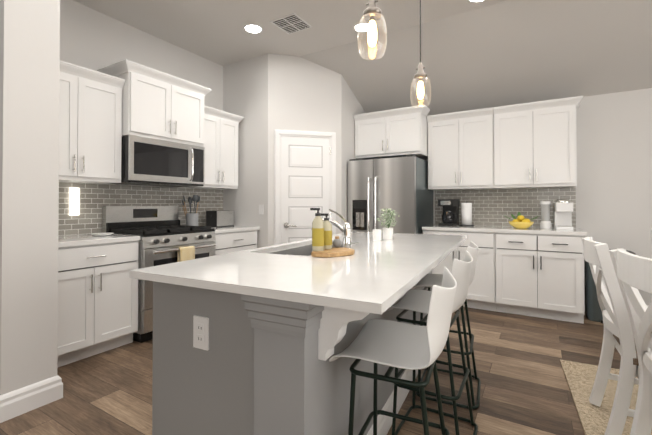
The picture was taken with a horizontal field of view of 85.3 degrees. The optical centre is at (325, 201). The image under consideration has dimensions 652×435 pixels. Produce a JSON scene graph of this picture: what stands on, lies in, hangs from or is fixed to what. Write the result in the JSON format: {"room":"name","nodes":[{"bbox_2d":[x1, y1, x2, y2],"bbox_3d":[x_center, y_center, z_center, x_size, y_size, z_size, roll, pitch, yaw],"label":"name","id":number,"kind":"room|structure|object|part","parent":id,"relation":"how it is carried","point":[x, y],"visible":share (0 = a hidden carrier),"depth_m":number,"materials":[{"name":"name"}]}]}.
{"room":"kitchen and dining room","nodes":[
{"label":"kitchen and dining room","id":0,"kind":"room"},
{"bbox_2d":[0,0,59,394],"bbox_3d":[-1.743,-0.302,2.076,0.095,3.000,0.265,0,-1,31],"label":"wall","id":1,"kind":"structure","parent":0,"point":[29,111],"depth_m":2.04,"materials":[{"name":"paint"}]},
{"bbox_2d":[59,0,222,235],"bbox_3d":[-1.565,-0.280,4.360,0.150,3.000,3.850,0,-1,31],"label":"wall","id":2,"kind":"structure","parent":0,"point":[92,39],"depth_m":3.48,"materials":[{"name":"paint"}]},
{"bbox_2d":[59,60,124,183],"bbox_3d":[-2.139,-0.623,2.896,0.378,0.912,0.771,0,-1,31],"label":"upper cabinet","id":3,"kind":"object","parent":2,"relation":"attached to","point":[90,124],"visible":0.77,"depth_m":2.92,"materials":[{"name":"white wood"}]},
{"bbox_2d":[58,182,222,235],"bbox_3d":[-1.911,0.070,3.630,0.007,0.457,2.229,0,-1,31],"label":"backsplash","id":4,"kind":"structure","parent":2,"relation":"attached to","point":[94,198],"depth_m":3.44,"materials":[{"name":"tile"}]},
{"bbox_2d":[69,188,79,214],"bbox_3d":[-2.210,0.003,3.107,0.020,0.240,0.074,0,-1,31],"label":"light","id":5,"kind":"object","parent":4,"relation":"attached to","point":[74,198],"visible":1,"depth_m":3.10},
{"bbox_2d":[97,59,210,146],"bbox_3d":[-1.683,-0.899,3.552,0.482,0.633,0.924,0,-1,31],"label":"upper cabinet","id":6,"kind":"object","parent":2,"relation":"attached to","point":[158,104],"visible":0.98,"depth_m":3.34,"materials":[{"name":"white wood"}]},
{"bbox_2d":[109,135,204,186],"bbox_3d":[-1.677,-0.372,3.543,0.498,0.416,0.806,0,-1,31],"label":"microwave","id":7,"kind":"object","parent":6,"relation":"attached to","point":[146,161],"visible":0.96,"depth_m":3.35,"materials":[{"name":"silver metal"}]},
{"bbox_2d":[178,105,243,188],"bbox_3d":[-1.347,-0.600,4.208,0.378,0.892,0.657,0,-1,31],"label":"upper cabinet","id":8,"kind":"object","parent":2,"relation":"attached to","point":[221,145],"visible":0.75,"depth_m":4.11,"materials":[{"name":"white wood"}]},
{"bbox_2d":[223,53,365,247],"bbox_3d":[-0.323,-0.274,4.918,1.400,3.000,1.610,0,-1,31],"label":"wall","id":9,"kind":"structure","parent":0,"point":[265,95],"depth_m":4.34,"materials":[{"name":"paint"}]},
{"bbox_2d":[259,205,262,213],"bbox_3d":[-0.780,0.099,4.245,0.070,0.116,0.008,0,-1,31],"label":"light switch","id":10,"kind":"object","parent":9,"relation":"attached to","point":[260,209],"visible":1,"depth_m":4.24,"materials":[{"name":"white plastic"}]},
{"bbox_2d":[274,129,335,244],"bbox_3d":[-0.246,0.182,4.294,0.760,2.075,0.019,0,-1,-14],"label":"door frame","id":11,"kind":"structure","parent":9,"relation":"attached to","point":[278,134],"depth_m":4.24,"materials":[{"name":"white wood"}]},
{"bbox_2d":[281,136,330,243],"bbox_3d":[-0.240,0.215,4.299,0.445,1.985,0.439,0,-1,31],"label":"pantry door","id":12,"kind":"structure","parent":9,"relation":"in","point":[305,174],"depth_m":4.29,"materials":[{"name":"white wood"}]},
{"bbox_2d":[0,307,620,434],"bbox_3d":[-0.456,1.239,1.200,10.200,0.100,8.390,0,-1,31],"label":"floor","id":13,"kind":"structure","parent":0,"point":[524,389],"depth_m":2.29,"materials":[{"name":"brown wood"}]},
{"bbox_2d":[57,241,138,367],"bbox_3d":[-2.006,0.767,2.831,0.658,0.874,0.710,0,-1,31],"label":"base cabinet","id":14,"kind":"object","parent":13,"relation":"on","point":[97,300],"visible":0.67,"depth_m":2.69,"materials":[{"name":"white wood"}]},
{"bbox_2d":[58,233,140,247],"bbox_3d":[-2.017,0.310,2.842,0.632,0.038,0.710,0,-1,31],"label":"countertop","id":15,"kind":"structure","parent":14,"relation":"on","point":[75,240],"depth_m":2.76,"materials":[{"name":"stone"}]},
{"bbox_2d":[92,233,112,235],"bbox_3d":[-1.903,0.283,3.011,0.170,0.018,0.170,0,-1,31],"label":"dish","id":16,"kind":"object","parent":15,"relation":"on","point":[100,234],"visible":1,"depth_m":2.98,"materials":[{"name":"white ceramic"}]},
{"bbox_2d":[102,206,215,342],"bbox_3d":[-1.583,0.628,3.444,0.733,1.164,0.766,0,-1,31],"label":"range","id":17,"kind":"object","parent":13,"relation":"on","point":[166,237],"visible":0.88,"depth_m":3.27,"materials":[{"name":"silver metal"}]},
{"bbox_2d":[177,246,194,261],"bbox_3d":[-1.288,0.563,3.263,0.042,0.289,0.160,0,-1,31],"label":"towel","id":18,"kind":"object","parent":17,"relation":"hanging from","point":[184,253],"depth_m":3.24,"materials":[{"name":"beige fabric"}]},
{"bbox_2d":[214,230,256,254],"bbox_3d":[-1.245,0.779,4.093,0.658,0.874,0.689,0,-1,31],"label":"base cabinet","id":19,"kind":"object","parent":13,"relation":"on","point":[230,242],"visible":0.25,"depth_m":3.93,"materials":[{"name":"white wood"}]},
{"bbox_2d":[211,226,259,233],"bbox_3d":[-1.251,0.323,4.112,0.632,0.038,0.709,0,-1,31],"label":"countertop","id":20,"kind":"structure","parent":19,"relation":"on","point":[227,229],"depth_m":3.99,"materials":[{"name":"stone"}]},
{"bbox_2d":[182,195,199,225],"bbox_3d":[-1.484,0.114,3.947,0.174,0.375,0.205,0,-1,31],"label":"utensil crock","id":21,"kind":"object","parent":20,"relation":"on","point":[191,219],"visible":0.85,"depth_m":3.90,"materials":[{"name":"grey ceramic"}]},
{"bbox_2d":[206,210,233,226],"bbox_3d":[-1.277,0.208,4.260,0.170,0.192,0.315,0,-1,27],"label":"toaster","id":22,"kind":"object","parent":20,"relation":"on","point":[221,218],"visible":0.96,"depth_m":4.17,"materials":[{"name":"silver metal"}]},
{"bbox_2d":[141,279,431,434],"bbox_3d":[0.197,0.752,2.167,1.063,0.892,2.247,0,-1,31],"label":"kitchen island","id":23,"kind":"object","parent":13,"relation":"on","point":[250,341],"depth_m":1.25,"materials":[{"name":"grey wood"}]},
{"bbox_2d":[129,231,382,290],"bbox_3d":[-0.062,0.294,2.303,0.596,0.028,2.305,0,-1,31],"label":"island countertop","id":24,"kind":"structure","parent":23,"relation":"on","point":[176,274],"depth_m":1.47,"materials":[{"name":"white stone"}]},
{"bbox_2d":[269,243,352,254],"bbox_3d":[-0.096,0.403,2.162,0.442,0.217,0.770,0,-1,31],"label":"sink","id":25,"kind":"object","parent":24,"relation":"in","point":[298,248],"depth_m":2.35,"materials":[{"name":"grey metal"}]},
{"bbox_2d":[189,233,466,318],"bbox_3d":[0.395,0.291,2.070,0.761,0.028,2.317,0,-1,31],"label":"island countertop","id":26,"kind":"structure","parent":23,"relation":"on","point":[363,284],"depth_m":1.30,"materials":[{"name":"white stone"}]},
{"bbox_2d":[311,209,351,248],"bbox_3d":[0.034,0.161,2.110,0.239,0.232,0.101,0,-1,31],"label":"faucet","id":27,"kind":"object","parent":26,"relation":"on","point":[345,228],"visible":0.62,"depth_m":2.07,"materials":[{"name":"silver metal"}]},
{"bbox_2d":[310,208,354,257],"bbox_3d":[0.039,0.155,1.830,0.194,0.240,0.268,0,-1,31],"label":"soap tray","id":28,"kind":"object","parent":26,"relation":"on","point":[322,242],"visible":1,"depth_m":1.79,"materials":[{"name":"brown wood"}]},
{"bbox_2d":[310,208,323,250],"bbox_3d":[-0.044,0.143,1.807,0.069,0.217,0.062,0,-1,31],"label":"soap bottle","id":29,"kind":"object","parent":28,"relation":"on","point":[317,224],"depth_m":1.78,"materials":[{"name":"yellow plastic"}]},
{"bbox_2d":[321,213,331,248],"bbox_3d":[-0.002,0.159,1.881,0.071,0.187,0.061,0,-1,31],"label":"soap bottle","id":30,"kind":"object","parent":28,"relation":"on","point":[327,225],"depth_m":1.85,"materials":[{"name":"yellow plastic"}]},
{"bbox_2d":[373,229,381,240],"bbox_3d":[0.366,0.243,2.540,0.064,0.078,0.064,0,-1,31],"label":"candle jar","id":31,"kind":"object","parent":26,"relation":"on","point":[376,234],"visible":1,"depth_m":2.51,"materials":[{"name":"white ceramic"}]},
{"bbox_2d":[376,208,400,239],"bbox_3d":[0.452,0.167,2.618,0.171,0.231,0.173,0,-1,31],"label":"plant pot","id":32,"kind":"object","parent":26,"relation":"on","point":[387,233],"visible":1,"depth_m":2.60,"materials":[{"name":"white"}]},
{"bbox_2d":[348,155,432,233],"bbox_3d":[0.845,0.346,4.614,0.868,1.752,0.904,0,-1,31],"label":"refrigerator","id":33,"kind":"object","parent":13,"relation":"on","point":[399,185],"visible":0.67,"depth_m":4.28,"materials":[{"name":"grey metal"}]},
{"bbox_2d":[329,267,456,434],"bbox_3d":[0.269,0.723,1.279,0.393,0.931,0.422,0,-1,24],"label":"bar stool","id":34,"kind":"object","parent":13,"relation":"on","point":[392,344],"visible":1,"depth_m":1.22,"materials":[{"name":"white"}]},
{"bbox_3d":[0.256,0.408,1.286,0.417,0.315,0.447,0,-1,31],"label":"seat","id":35,"kind":"part","parent":34,"relation":"part of","materials":[{"name":"white plastic"}]},
{"bbox_2d":[386,250,477,434],"bbox_3d":[0.544,0.727,1.810,0.400,0.933,0.432,0,-1,31],"label":"bar stool","id":36,"kind":"object","parent":13,"relation":"on","point":[414,301],"visible":0.77,"depth_m":1.73,"materials":[{"name":"black"}]},
{"bbox_3d":[0.540,0.413,1.814,0.397,0.315,0.418,0,-1,31],"label":"seat","id":37,"kind":"part","parent":36,"relation":"part of","materials":[{"name":"white plastic"}]},
{"bbox_2d":[411,241,480,408],"bbox_3d":[0.779,0.733,2.287,0.391,0.931,0.422,0,-1,25],"label":"bar stool","id":38,"kind":"object","parent":13,"relation":"on","point":[428,281],"visible":0.5,"depth_m":2.18,"materials":[{"name":"black"}]},
{"bbox_3d":[0.768,0.418,2.292,0.414,0.315,0.442,0,-1,31],"label":"seat","id":39,"kind":"part","parent":38,"relation":"part of","materials":[{"name":"white plastic"}]},
{"bbox_2d":[423,230,495,310],"bbox_3d":[1.639,0.781,4.277,0.788,0.874,0.658,0,-1,31],"label":"base cabinet","id":40,"kind":"object","parent":13,"relation":"on","point":[481,294],"visible":0.29,"depth_m":3.91,"materials":[{"name":"white wood"}]},
{"bbox_2d":[495,233,584,323],"bbox_3d":[2.314,0.777,3.869,0.781,0.874,0.658,0,-1,31],"label":"base cabinet","id":41,"kind":"object","parent":13,"relation":"on","point":[540,275],"visible":0.96,"depth_m":3.61,"materials":[{"name":"white wood"}]},
{"bbox_2d":[422,224,586,235],"bbox_3d":[1.990,0.323,4.084,1.593,0.038,0.632,0,-1,31],"label":"countertop","id":42,"kind":"structure","parent":41,"relation":"on","point":[529,230],"depth_m":3.84,"materials":[{"name":"stone"}]},
{"bbox_2d":[438,199,459,225],"bbox_3d":[1.557,0.141,4.439,0.220,0.330,0.227,0,-1,39],"label":"coffee maker","id":43,"kind":"object","parent":42,"relation":"on","point":[450,215],"visible":1,"depth_m":4.39,"materials":[{"name":"black plastic"}]},
{"bbox_2d":[459,202,473,225],"bbox_3d":[1.736,0.155,4.367,0.170,0.300,0.170,0,-1,31],"label":"paper towel","id":44,"kind":"object","parent":42,"relation":"on","point":[466,213],"visible":1,"depth_m":4.32,"materials":[{"name":"white paper"}]},
{"bbox_2d":[503,212,537,228],"bbox_3d":[2.157,0.209,3.914,0.356,0.184,0.250,0,-1,31],"label":"lemon bowl","id":45,"kind":"object","parent":42,"relation":"on","point":[521,222],"visible":1,"depth_m":3.87,"materials":[{"name":"yellow ceramic"}]},
{"bbox_2d":[540,201,551,228],"bbox_3d":[2.451,0.151,3.947,0.110,0.300,0.110,0,-1,31],"label":"blender","id":46,"kind":"object","parent":42,"relation":"on","point":[545,222],"visible":1,"depth_m":3.91,"materials":[{"name":"white plastic"}]},
{"bbox_2d":[553,199,572,229],"bbox_3d":[2.570,0.140,3.834,0.150,0.320,0.251,0,-1,27],"label":"coffee machine","id":47,"kind":"object","parent":42,"relation":"on","point":[563,209],"visible":1,"depth_m":3.79,"materials":[{"name":"white plastic"}]},
{"bbox_2d":[560,360,651,434],"bbox_3d":[2.151,1.180,0.853,2.340,0.011,2.870,0,-1,27],"label":"jute rug","id":48,"kind":"object","parent":13,"relation":"on","point":[580,379],"visible":0.5,"depth_m":2.14,"materials":[{"name":"beige wicker"}]},
{"bbox_2d":[581,237,638,434],"bbox_3d":[1.655,0.691,1.769,0.583,0.973,0.468,0,-1,31],"label":"dining chair","id":49,"kind":"object","parent":48,"relation":"on","point":[618,334],"visible":0.92,"depth_m":1.69,"materials":[{"name":"white wood"}]},
{"bbox_2d":[609,248,651,434],"bbox_3d":[1.406,0.686,1.225,0.574,0.973,0.448,0,-1,21],"label":"dining chair","id":50,"kind":"object","parent":48,"relation":"on","point":[633,272],"visible":1,"depth_m":1.42,"materials":[{"name":"white wood"}]},
{"bbox_2d":[585,249,635,322],"bbox_3d":[2.890,0.860,3.611,0.390,0.704,0.340,0,-1,31],"label":"trash can","id":51,"kind":"object","parent":13,"relation":"on","point":[593,311],"visible":0.25,"depth_m":3.58,"materials":[{"name":"grey"}]},
{"bbox_2d":[73,0,651,115],"bbox_3d":[-0.456,-1.527,1.226,10.200,0.807,8.390,0,-1,31],"label":"ceiling","id":52,"kind":"structure","parent":0,"point":[487,54],"depth_m":3.60,"materials":[{"name":"paint"}]},
{"bbox_2d":[243,24,262,33],"bbox_3d":[-0.745,-1.764,3.622,0.196,0.006,0.196,0,-1,31],"label":"recessed light","id":53,"kind":"object","parent":52,"relation":"in","point":[253,28],"visible":1,"depth_m":3.61,"materials":[{"name":"white"}]},
{"bbox_2d":[270,13,311,33],"bbox_3d":[-0.346,-1.763,3.528,0.300,0.009,0.300,0,-1,31],"label":"ceiling vent","id":54,"kind":"object","parent":52,"relation":"in","point":[291,23],"visible":1,"depth_m":3.51,"materials":[{"name":"white metal"}]},
{"bbox_2d":[353,22,368,31],"bbox_3d":[0.376,-1.764,3.596,0.196,0.006,0.196,0,-1,31],"label":"recessed light","id":55,"kind":"object","parent":52,"relation":"in","point":[356,26],"visible":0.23,"depth_m":3.59,"materials":[{"name":"white"}]},
{"bbox_2d":[358,0,386,59],"bbox_3d":[0.233,-1.258,1.784,0.146,1.051,0.146,0,-1,31],"label":"pendant light","id":56,"kind":"object","parent":52,"relation":"hanging from","point":[371,13],"visible":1,"depth_m":1.76,"materials":[{"name":"grey"}]},
{"bbox_2d":[410,0,430,106],"bbox_3d":[0.679,-1.231,2.542,0.146,1.091,0.146,0,-1,31],"label":"pendant light","id":57,"kind":"object","parent":52,"relation":"hanging from","point":[420,75],"visible":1,"depth_m":2.52,"materials":[{"name":"grey"}]},
{"bbox_3d":[0.679,-0.783,2.538,0.146,0.195,0.146,0,-1,31],"label":"lamp shade","id":58,"kind":"part","parent":57,"relation":"part of","materials":[{"name":"clear glass"}]},
{"bbox_2d":[468,0,484,2],"bbox_3d":[1.326,-1.769,3.054,0.196,0.006,0.196,0,-1,31],"label":"recessed light","id":59,"kind":"object","parent":52,"relation":"in","point":[474,1],"visible":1,"depth_m":3.13,"materials":[{"name":"white"}]},
{"bbox_2d":[424,88,651,304],"bbox_3d":[1.673,-0.276,4.742,10.200,3.000,0.150,0,-1,31],"label":"wall","id":60,"kind":"structure","parent":0,"point":[614,176],"depth_m":3.79,"materials":[{"name":"paint"}]},
{"bbox_2d":[353,105,429,159],"bbox_3d":[0.932,-0.859,4.725,0.945,0.571,0.648,0,-1,31],"label":"upper cabinet","id":61,"kind":"object","parent":60,"relation":"attached to","point":[398,132],"visible":0.92,"depth_m":4.47,"materials":[{"name":"white wood"}]},
{"bbox_2d":[427,107,495,189],"bbox_3d":[1.691,-0.615,4.423,0.760,0.926,0.378,0,-1,31],"label":"upper cabinet","id":62,"kind":"object","parent":60,"relation":"attached to","point":[460,150],"visible":1,"depth_m":4.28,"materials":[{"name":"white wood"}]},
{"bbox_2d":[435,187,575,227],"bbox_3d":[2.136,0.077,4.366,1.553,0.457,0.007,0,-1,31],"label":"backsplash","id":63,"kind":"structure","parent":60,"relation":"attached to","point":[491,207],"depth_m":4.33,"materials":[{"name":"tile"}]},
{"bbox_2d":[493,96,582,188],"bbox_3d":[2.380,-0.619,4.007,0.841,0.926,0.378,0,-1,31],"label":"upper cabinet","id":64,"kind":"object","parent":60,"relation":"attached to","point":[535,144],"visible":1,"depth_m":3.87,"materials":[{"name":"white wood"}]},
{"bbox_3d":[-3.248,-0.293,3.057,3.515,3.000,0.140,0,-1,31],"label":"wall","id":65,"kind":"structure","parent":0,"visible":0},
{"bbox_2d":[0,375,62,422],"bbox_3d":[-3.148,1.136,2.910,3.422,0.140,0.309,0,-1,31],"label":"baseboard","id":66,"kind":"structure","parent":65,"relation":"attached to","point":[20,401],"depth_m":2.02,"materials":[{"name":"white wood"}]}
]}

